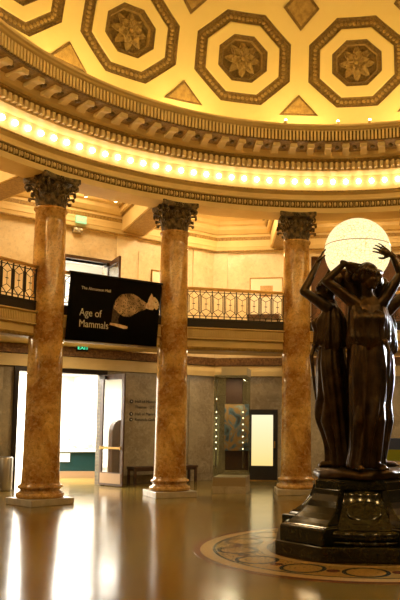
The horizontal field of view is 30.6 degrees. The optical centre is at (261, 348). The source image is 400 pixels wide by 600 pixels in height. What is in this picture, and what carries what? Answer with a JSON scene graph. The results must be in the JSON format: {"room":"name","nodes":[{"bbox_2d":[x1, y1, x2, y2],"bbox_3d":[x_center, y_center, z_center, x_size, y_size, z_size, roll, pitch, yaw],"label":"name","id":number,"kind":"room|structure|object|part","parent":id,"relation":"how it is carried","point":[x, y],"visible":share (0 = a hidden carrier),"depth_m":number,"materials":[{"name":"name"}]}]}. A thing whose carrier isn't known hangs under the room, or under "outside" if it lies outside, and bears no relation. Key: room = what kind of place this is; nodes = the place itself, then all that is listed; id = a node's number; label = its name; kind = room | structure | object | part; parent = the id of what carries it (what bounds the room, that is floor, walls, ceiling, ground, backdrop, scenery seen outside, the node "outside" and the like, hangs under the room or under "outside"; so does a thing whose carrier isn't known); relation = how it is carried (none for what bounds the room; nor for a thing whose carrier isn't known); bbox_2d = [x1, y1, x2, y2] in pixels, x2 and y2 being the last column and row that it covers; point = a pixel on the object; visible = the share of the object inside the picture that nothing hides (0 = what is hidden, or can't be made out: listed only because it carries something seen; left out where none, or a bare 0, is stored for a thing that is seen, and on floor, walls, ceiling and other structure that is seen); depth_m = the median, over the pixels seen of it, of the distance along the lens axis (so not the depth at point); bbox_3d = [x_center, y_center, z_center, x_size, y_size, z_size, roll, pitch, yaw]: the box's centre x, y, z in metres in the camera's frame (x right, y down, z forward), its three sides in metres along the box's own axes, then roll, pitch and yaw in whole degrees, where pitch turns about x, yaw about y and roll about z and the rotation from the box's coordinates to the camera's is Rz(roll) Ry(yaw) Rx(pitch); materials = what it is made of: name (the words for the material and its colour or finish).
{"room":"museum","nodes":[
{"label":"museum","id":0,"kind":"room"},
{"bbox_2d":[19,372,83,376],"bbox_3d":[-8.380,0.407,21.807,9.000,0.100,7.700,5,-8,-37],"label":"ceiling","id":1,"kind":"structure","parent":0,"point":[68,375],"depth_m":26.80,"materials":[{"name":"white paint"}]},
{"bbox_2d":[15,374,97,468],"bbox_3d":[-8.422,2.151,21.661,9.200,3.400,7.800,5,-8,-37],"label":"wall","id":2,"kind":"structure","parent":0,"point":[79,393],"depth_m":26.61,"materials":[{"name":"white paint"}]},
{"bbox_2d":[0,352,399,376],"bbox_3d":[-0.253,0.068,15.839,24.462,0.300,12.285,2,-6,-15],"label":"trim","id":3,"kind":"structure","parent":2,"relation":"attached to","point":[15,359],"depth_m":19.99,"materials":[{"name":"beige paint"}]},
{"bbox_2d":[0,342,399,365],"bbox_3d":[-0.251,-0.211,15.869,24.462,0.220,12.285,2,-6,-15],"label":"trim","id":4,"kind":"structure","parent":2,"relation":"attached to","point":[4,347],"depth_m":20.27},
{"bbox_2d":[60,449,95,451],"bbox_3d":[-5.790,3.126,22.260,1.900,0.065,0.800,1,-6,-5],"label":"countertop","id":5,"kind":"structure","parent":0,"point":[61,450],"depth_m":21.90,"materials":[{"name":"beige"}]},
{"bbox_2d":[64,263,101,304],"bbox_3d":[-6.391,-1.569,21.067,7.200,2.900,3.800,5,-8,-37],"label":"wall","id":6,"kind":"structure","parent":0,"point":[74,267],"depth_m":23.71,"materials":[{"name":"white paint"}]},
{"bbox_2d":[66,261,101,267],"bbox_3d":[-6.350,-3.065,21.186,7.000,0.100,3.700,5,-8,-37],"label":"ceiling","id":7,"kind":"structure","parent":0,"point":[70,262],"depth_m":23.72,"materials":[{"name":"white paint"}]},
{"bbox_2d":[0,214,213,484],"bbox_3d":[-5.428,-0.393,19.062,9.844,7.950,0.350,5,-8,-37],"label":"wall","id":8,"kind":"structure","parent":0,"point":[138,256],"depth_m":20.13,"materials":[{"name":"beige paint"}]},
{"bbox_2d":[12,120,17,125],"bbox_3d":[-4.906,-4.487,14.447,0.116,0.116,0.116,0,-6,0],"label":"light bulb","id":9,"kind":"object","parent":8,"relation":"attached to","point":[14,122],"visible":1,"depth_m":14.41,"materials":[{"name":"white glass"}]},
{"bbox_2d":[0,170,33,201],"bbox_3d":[-6.385,-4.059,17.169,4.580,0.975,1.360,-5,-8,41],"label":"ceiling beam","id":10,"kind":"structure","parent":8,"relation":"attached to","point":[11,185],"depth_m":16.30,"materials":[{"name":"beige paint"}]},
{"bbox_2d":[10,366,107,488],"bbox_3d":[-5.284,2.054,18.894,2.510,3.050,0.400,5,-8,-37],"label":"door frame","id":11,"kind":"structure","parent":8,"relation":"in","point":[17,369],"depth_m":18.30,"materials":[{"name":"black metal"}]},
{"bbox_2d":[96,373,125,486],"bbox_3d":[-4.019,2.110,19.059,1.084,2.950,0.197,-5,-8,41],"label":"glazed door","id":12,"kind":"structure","parent":11,"relation":"attached to","point":[104,478],"depth_m":18.95,"materials":[{"name":"white glass"}]},
{"bbox_3d":[-3.962,3.388,18.917,0.858,0.260,0.008,-5,-8,41],"label":"kick plate","id":13,"kind":"part","parent":12,"relation":"part of","materials":[{"name":"brown metal"}]},
{"bbox_2d":[72,227,82,232],"bbox_3d":[-4.920,-3.167,19.423,0.240,0.110,0.200,5,-8,-37],"label":"emergency light","id":14,"kind":"object","parent":8,"relation":"attached to","point":[74,229],"visible":1,"depth_m":19.39,"materials":[{"name":"plastic"}]},
{"bbox_2d":[75,215,86,223],"bbox_3d":[-4.804,-3.430,19.352,0.322,0.200,0.055,5,-8,-37],"label":"exit sign","id":15,"kind":"object","parent":8,"relation":"attached to","point":[78,219],"visible":1,"depth_m":19.32,"materials":[{"name":"green plastic"}]},
{"bbox_2d":[64,254,110,291],"bbox_3d":[-4.816,-1.357,19.609,1.380,2.190,0.380,5,-8,-37],"label":"door frame","id":16,"kind":"structure","parent":8,"relation":"in","point":[69,256],"depth_m":19.59,"materials":[{"name":"brown wood"}]},
{"bbox_2d":[102,256,120,276],"bbox_3d":[-4.061,-1.350,19.387,0.197,2.140,1.189,4,-7,-29],"label":"glazed door","id":17,"kind":"structure","parent":16,"relation":"attached to","point":[116,260],"depth_m":19.34,"materials":[{"name":"brown wood"}]},
{"bbox_2d":[118,202,161,235],"bbox_3d":[-3.185,-3.779,19.591,1.360,0.975,4.580,3,-7,-26],"label":"ceiling beam","id":18,"kind":"structure","parent":8,"relation":"attached to","point":[136,219],"depth_m":19.46,"materials":[{"name":"beige paint"}]},
{"bbox_2d":[129,400,155,420],"bbox_3d":[-3.275,1.748,20.293,0.932,0.613,0.011,5,-8,-37],"label":"lettering","id":19,"kind":"object","parent":8,"relation":"attached to","point":[131,401],"depth_m":20.23,"materials":[{"name":"black"}]},
{"bbox_2d":[151,269,159,282],"bbox_3d":[-2.961,-1.668,20.865,0.500,1.150,0.050,5,-8,-37],"label":"framed picture","id":20,"kind":"object","parent":8,"relation":"attached to","point":[155,274],"visible":0.24,"depth_m":20.83,"materials":[{"name":"beige paper"}]},
{"bbox_2d":[123,473,212,483],"bbox_3d":[-5.363,3.448,18.533,9.844,0.200,0.053,5,-8,-37],"label":"baseboard","id":21,"kind":"structure","parent":8,"relation":"attached to","point":[200,476],"depth_m":20.22,"materials":[{"name":"brown stone"}]},
{"bbox_2d":[0,191,399,252],"bbox_3d":[-0.224,-4.079,16.281,24.462,1.040,12.285,2,-6,-15],"label":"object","id":22,"kind":"structure","parent":8,"relation":"attached to","point":[207,225],"depth_m":21.43,"materials":[{"name":"beige paint"}]},
{"bbox_2d":[0,198,399,251],"bbox_3d":[-0.227,-3.758,16.247,24.462,0.445,12.285,2,-6,-15],"label":"trim","id":23,"kind":"structure","parent":8,"relation":"attached to","point":[19,201],"depth_m":21.33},
{"bbox_2d":[0,18,399,220],"bbox_3d":[1.345,-4.926,10.399,16.198,1.700,16.198,6,-8,-42],"label":"trim","id":24,"kind":"structure","parent":8,"relation":"attached to","point":[39,90],"depth_m":16.48,"materials":[{"name":"beige paint"}]},
{"bbox_3d":[0.207,-4.018,13.030,14.960,0.125,9.080,3,-7,-23],"label":"egg moulding","id":25,"kind":"part","parent":24,"relation":"part of","materials":[{"name":"beige paint"}]},
{"bbox_2d":[0,0,399,123],"bbox_3d":[1.376,-9.438,10.880,15.162,7.606,15.162,0,-6,0],"label":"ceiling","id":26,"kind":"structure","parent":0,"point":[296,61],"depth_m":17.41,"materials":[{"name":"paint"}]},
{"bbox_2d":[0,469,399,599],"bbox_3d":[1.294,2.640,9.592,48.000,0.001,48.000,0,-6,0],"label":"floor","id":27,"kind":"structure","parent":0,"point":[114,542],"depth_m":9.51,"materials":[{"name":"stone"}]},
{"bbox_2d":[0,456,12,490],"bbox_3d":[-6.229,3.024,17.541,0.400,0.820,0.400,0,-6,0],"label":"litter bin","id":28,"kind":"object","parent":27,"relation":"on","point":[6,462],"visible":1,"depth_m":17.39,"materials":[{"name":"silver metal"}]},
{"bbox_2d":[5,170,80,507],"bbox_3d":[-4.466,-0.218,15.031,1.002,6.760,1.002,-5,-8,41],"label":"marble column","id":29,"kind":"structure","parent":27,"relation":"on","point":[40,485],"depth_m":14.74,"materials":[{"name":"brown stone"}]},
{"bbox_2d":[60,449,95,477],"bbox_3d":[-5.793,3.513,22.219,1.900,0.845,0.800,1,-6,-5],"label":"display counter","id":30,"kind":"object","parent":27,"relation":"on","point":[74,463],"depth_m":21.90,"materials":[{"name":"green"}]},
{"bbox_3d":[-5.613,3.449,22.241,1.380,0.580,0.640,1,-6,-5],"label":"glass","id":31,"kind":"part","parent":30,"relation":"part of","materials":[{"name":"teal glass"}]},
{"bbox_2d":[68,441,95,448],"bbox_3d":[-5.451,2.952,22.258,0.909,0.275,0.518,1,-6,-5],"label":"skull","id":32,"kind":"object","parent":30,"relation":"on","point":[83,444],"visible":0.93,"depth_m":22.17},
{"bbox_2d":[127,464,197,485],"bbox_3d":[-2.730,3.486,20.046,2.000,0.480,0.440,5,-8,-37],"label":"bench","id":33,"kind":"object","parent":27,"relation":"on","point":[189,467],"visible":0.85,"depth_m":19.61,"materials":[{"name":"brown wood"}]},
{"bbox_3d":[-3.595,3.464,19.613,0.060,0.420,0.060,5,-8,-37],"label":"leg","id":34,"kind":"part","parent":33,"relation":"part of","materials":[{"name":"brown wood"}]},
{"bbox_3d":[-3.377,3.435,19.329,0.060,0.420,0.060,5,-8,-37],"label":"leg","id":35,"kind":"part","parent":33,"relation":"part of","materials":[{"name":"brown wood"}]},
{"bbox_3d":[-2.728,3.277,20.068,2.000,0.060,0.440,5,-8,-37],"label":"seat","id":36,"kind":"part","parent":33,"relation":"part of","materials":[{"name":"brown wood"}]},
{"bbox_3d":[-1.865,3.568,20.472,0.060,0.420,0.060,5,-8,-37],"label":"leg","id":37,"kind":"part","parent":33,"relation":"part of","materials":[{"name":"brown wood"}]},
{"bbox_2d":[143,199,198,498],"bbox_3d":[-2.072,-0.009,16.843,1.002,6.760,1.002,3,-7,-26],"label":"marble column","id":38,"kind":"structure","parent":27,"relation":"on","point":[169,480],"depth_m":16.55,"materials":[{"name":"polished brown marble"},{"name":"pale stone"}]},
{"bbox_2d":[212,367,250,493],"bbox_3d":[-0.722,1.988,17.756,0.800,3.000,0.960,0,-6,5],"label":"glass display case","id":39,"kind":"object","parent":27,"relation":"on","point":[236,423],"visible":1,"depth_m":18.04,"materials":[{"name":"beige"}]},
{"bbox_3d":[-0.626,1.971,18.103,0.610,1.150,0.040,0,-6,5],"label":"specimen panel","id":40,"kind":"part","parent":39,"relation":"part of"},
{"bbox_3d":[-0.616,1.887,18.161,0.580,2.290,0.040,0,-6,5],"label":"panel","id":41,"kind":"part","parent":39,"relation":"part of","materials":[{"name":"brown"}]},
{"bbox_2d":[274,211,316,495],"bbox_3d":[0.838,0.092,17.606,1.002,6.760,1.002,1,-6,-3],"label":"marble column","id":42,"kind":"structure","parent":27,"relation":"on","point":[295,478],"depth_m":17.31,"materials":[{"name":"polished brown marble"},{"name":"pale stone"}]},
{"bbox_2d":[193,527,399,583],"bbox_3d":[1.294,2.639,9.592,3.800,0.002,3.800,0,-6,0],"label":"trim","id":43,"kind":"structure","parent":27,"relation":"on","point":[246,542],"depth_m":8.54,"materials":[{"name":"beige stone"}]},
{"bbox_2d":[232,537,399,573],"bbox_3d":[1.294,2.639,9.592,3.387,0.004,3.371,0,-6,0],"label":"trim","id":44,"kind":"structure","parent":43,"relation":"on","point":[275,564],"depth_m":8.41,"materials":[{"name":"brown stone"}]},
{"bbox_2d":[275,476,399,563],"bbox_3d":[1.297,2.181,9.641,2.252,0.925,2.252,0,-6,0],"label":"pedestal","id":45,"kind":"object","parent":27,"relation":"on","point":[340,521],"visible":1,"depth_m":8.90,"materials":[{"name":"black stone"}]},
{"bbox_2d":[300,218,399,479],"bbox_3d":[1.242,-0.031,9.922,1.379,3.528,1.541,4,-7,-34],"label":"statue","id":46,"kind":"object","parent":45,"relation":"on","point":[354,418],"visible":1,"depth_m":9.59,"materials":[{"name":"brown metal"}]},
{"bbox_3d":[0.946,0.321,9.925,0.425,0.782,0.529,-3,-7,29],"label":"sash","id":47,"kind":"part","parent":46,"relation":"part of","materials":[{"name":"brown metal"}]},
{"bbox_3d":[1.321,-1.337,10.016,0.910,0.910,0.910,0,-6,0],"label":"globe","id":48,"kind":"part","parent":46,"relation":"part of","materials":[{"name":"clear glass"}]},
{"bbox_3d":[1.402,0.276,9.478,0.512,0.780,0.449,0,-6,0],"label":"sash","id":49,"kind":"part","parent":46,"relation":"part of","materials":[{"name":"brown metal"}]},
{"bbox_2d":[386,438,399,460],"bbox_3d":[3.153,2.834,17.517,0.400,1.320,0.400,0,-6,0],"label":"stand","id":50,"kind":"object","parent":27,"relation":"on","point":[393,454],"visible":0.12,"depth_m":17.50,"materials":[{"name":"yellow"}]},
{"bbox_3d":[3.174,2.581,17.545,0.360,0.270,0.100,0,-6,0],"label":"green panel","id":51,"kind":"part","parent":50,"relation":"part of","materials":[{"name":"green"}]},
{"bbox_3d":[3.176,2.312,17.573,0.360,0.270,0.080,0,-6,0],"label":"blue panel","id":52,"kind":"part","parent":50,"relation":"part of","materials":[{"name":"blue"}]},
{"bbox_2d":[0,305,399,356],"bbox_3d":[-1.182,-0.434,15.062,22.768,0.520,11.384,3,-7,-26],"label":"balcony","id":53,"kind":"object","parent":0,"point":[16,324],"depth_m":17.18,"materials":[{"name":"beige paint"}]},
{"bbox_2d":[0,256,37,310],"bbox_3d":[-5.215,-1.336,13.842,0.110,0.950,2.360,-3,-7,30],"label":"balcony railing","id":54,"kind":"object","parent":53,"relation":"on","point":[7,300],"visible":1,"depth_m":14.42,"materials":[{"name":"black metal"}]},
{"bbox_3d":[-5.068,-1.382,14.101,0.032,0.690,0.020,-3,-7,30],"label":"post","id":55,"kind":"part","parent":54,"relation":"part of","materials":[{"name":"black metal"}]},
{"bbox_3d":[-4.921,-1.355,14.352,0.032,0.690,0.020,-3,-7,30],"label":"post","id":56,"kind":"part","parent":54,"relation":"part of","materials":[{"name":"black metal"}]},
{"bbox_3d":[-5.218,-0.970,13.803,0.090,0.215,2.340,-3,-7,30],"label":"kick panel","id":57,"kind":"part","parent":54,"relation":"part of","materials":[{"name":"black metal"}]},
{"bbox_3d":[-5.212,-1.776,13.889,0.110,0.065,2.340,-3,-7,30],"label":"handrail","id":58,"kind":"part","parent":54,"relation":"part of","materials":[{"name":"brown wood"}]},
{"bbox_3d":[-4.774,-1.327,14.604,0.032,0.690,0.020,-3,-7,30],"label":"post","id":59,"kind":"part","parent":54,"relation":"part of","materials":[{"name":"black metal"}]},
{"bbox_3d":[-4.627,-1.299,14.855,0.032,0.690,0.020,-3,-7,30],"label":"post","id":60,"kind":"part","parent":54,"relation":"part of","materials":[{"name":"black metal"}]},
{"bbox_2d":[76,346,87,351],"bbox_3d":[-4.691,-0.019,18.991,0.322,0.200,0.055,5,-8,-37],"label":"exit sign","id":61,"kind":"object","parent":53,"relation":"attached to","point":[83,349],"visible":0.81,"depth_m":18.96,"materials":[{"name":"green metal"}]},
{"bbox_2d":[64,271,161,324],"bbox_3d":[-3.262,-1.088,16.041,2.360,0.950,0.110,5,-8,-37],"label":"balcony railing","id":62,"kind":"object","parent":53,"relation":"on","point":[66,272],"visible":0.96,"depth_m":15.40,"materials":[{"name":"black metal"}]},
{"bbox_3d":[-3.264,-0.723,16.002,2.340,0.215,0.090,5,-8,-37],"label":"kick panel","id":63,"kind":"part","parent":62,"relation":"part of","materials":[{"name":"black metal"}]},
{"bbox_2d":[64,270,162,347],"bbox_3d":[-3.200,-0.825,15.911,2.305,1.513,0.053,5,-8,-37],"label":"hanging banner","id":64,"kind":"object","parent":62,"relation":"hanging from","point":[102,309],"visible":1,"depth_m":15.85,"materials":[{"name":"black fabric"}]},
{"bbox_3d":[-3.243,-0.094,15.809,2.215,0.037,0.032,5,-8,-37],"label":"rod","id":65,"kind":"part","parent":64,"relation":"part of","materials":[{"name":"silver metal"}]},
{"bbox_3d":[-3.189,-0.766,15.895,0.220,0.510,0.005,5,-8,-37],"label":"printed hind leg","id":66,"kind":"part","parent":64,"relation":"part of","materials":[{"name":"brown fabric"}]},
{"bbox_3d":[-3.171,-1.553,16.012,2.240,0.044,0.044,5,-8,-37],"label":"rod","id":67,"kind":"part","parent":64,"relation":"part of","materials":[{"name":"black metal"}]},
{"bbox_2d":[188,287,283,330],"bbox_3d":[-0.610,-0.933,17.328,2.360,0.950,0.110,2,-6,-15],"label":"balcony railing","id":68,"kind":"object","parent":53,"relation":"on","point":[192,322],"visible":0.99,"depth_m":17.30,"materials":[{"name":"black metal"}]},
{"bbox_3d":[-1.458,-1.037,17.114,0.020,0.690,0.032,2,-6,-15],"label":"post","id":69,"kind":"part","parent":68,"relation":"part of","materials":[{"name":"black metal"}]},
{"bbox_3d":[-1.175,-1.027,17.188,0.020,0.690,0.032,2,-6,-15],"label":"post","id":70,"kind":"part","parent":68,"relation":"part of","materials":[{"name":"black metal"}]},
{"bbox_3d":[-0.613,-0.567,17.289,2.340,0.215,0.090,2,-6,-15],"label":"kick panel","id":71,"kind":"part","parent":68,"relation":"part of","materials":[{"name":"black metal"}]},
{"bbox_3d":[-0.607,-1.373,17.375,2.340,0.065,0.110,2,-6,-15],"label":"handrail","id":72,"kind":"part","parent":68,"relation":"part of","materials":[{"name":"gold metal"}]},
{"bbox_3d":[-0.327,-0.997,17.410,0.020,0.690,0.032,2,-6,-15],"label":"post","id":73,"kind":"part","parent":68,"relation":"part of","materials":[{"name":"black metal"}]},
{"bbox_3d":[-0.044,-0.988,17.484,0.020,0.690,0.032,2,-6,-15],"label":"post","id":74,"kind":"part","parent":68,"relation":"part of","materials":[{"name":"black metal"}]},
{"bbox_2d":[246,314,280,321],"bbox_3d":[0.056,-0.498,21.313,0.950,0.950,0.500,0,-6,8],"label":"table","id":75,"kind":"object","parent":53,"relation":"on","point":[277,316],"visible":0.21,"depth_m":21.14,"materials":[{"name":"brown wood"}]},
{"bbox_2d":[310,291,399,330],"bbox_3d":[2.336,-0.893,17.508,2.360,0.950,0.110,0,-6,8],"label":"balcony railing","id":76,"kind":"object","parent":53,"relation":"on","point":[397,292],"visible":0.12,"depth_m":17.53,"materials":[{"name":"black metal"}]},
{"bbox_3d":[2.333,-0.528,17.469,2.340,0.215,0.090,0,-6,8],"label":"kick panel","id":77,"kind":"part","parent":76,"relation":"part of","materials":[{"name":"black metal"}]},
{"bbox_2d":[211,248,399,480],"bbox_3d":[2.821,-0.080,21.475,9.081,7.950,0.350,0,-6,8],"label":"wall","id":78,"kind":"structure","parent":0,"point":[231,270],"depth_m":21.69,"materials":[{"name":"beige paint"}]},
{"bbox_2d":[249,410,277,480],"bbox_3d":[0.042,2.854,21.396,0.840,2.060,0.130,0,-6,8],"label":"door","id":79,"kind":"structure","parent":78,"relation":"in","point":[263,424],"depth_m":21.41,"materials":[{"name":"black paint"}]},
{"bbox_3d":[0.017,2.714,21.445,0.640,1.490,0.030,0,-6,8],"label":"frosted pane","id":80,"kind":"part","parent":79,"relation":"part of","materials":[{"name":"beige glass"}]},
{"bbox_2d":[213,473,315,481],"bbox_3d":[2.904,3.756,20.899,8.820,0.200,0.053,0,-6,8],"label":"baseboard","id":81,"kind":"structure","parent":78,"relation":"attached to","point":[214,474],"depth_m":21.39,"materials":[{"name":"brown stone"}]},
{"bbox_2d":[250,277,282,317],"bbox_3d":[0.132,-1.514,21.823,1.000,1.240,0.050,0,-6,8],"label":"framed picture","id":82,"kind":"object","parent":78,"relation":"attached to","point":[269,283],"visible":0.7,"depth_m":21.83,"materials":[{"name":"beige paper"}]},
{"bbox_2d":[260,286,272,296],"bbox_3d":[0.142,-1.713,21.835,0.380,0.347,0.006,0,-6,8],"label":"print","id":83,"kind":"object","parent":82,"relation":"attached to","point":[262,288],"depth_m":21.83},
{"bbox_2d":[263,219,283,247],"bbox_3d":[0.704,-3.644,20.610,1.360,0.975,4.580,1,-6,-3],"label":"trim","id":84,"kind":"structure","parent":78,"relation":"attached to","point":[276,241],"depth_m":21.08,"materials":[{"name":"beige paint"}]},
{"bbox_2d":[311,255,399,321],"bbox_3d":[2.982,-1.385,21.624,3.020,2.780,0.091,0,-6,8],"label":"door","id":85,"kind":"structure","parent":78,"relation":"in","point":[389,272],"depth_m":21.73,"materials":[{"name":"brown wood"}]}
]}

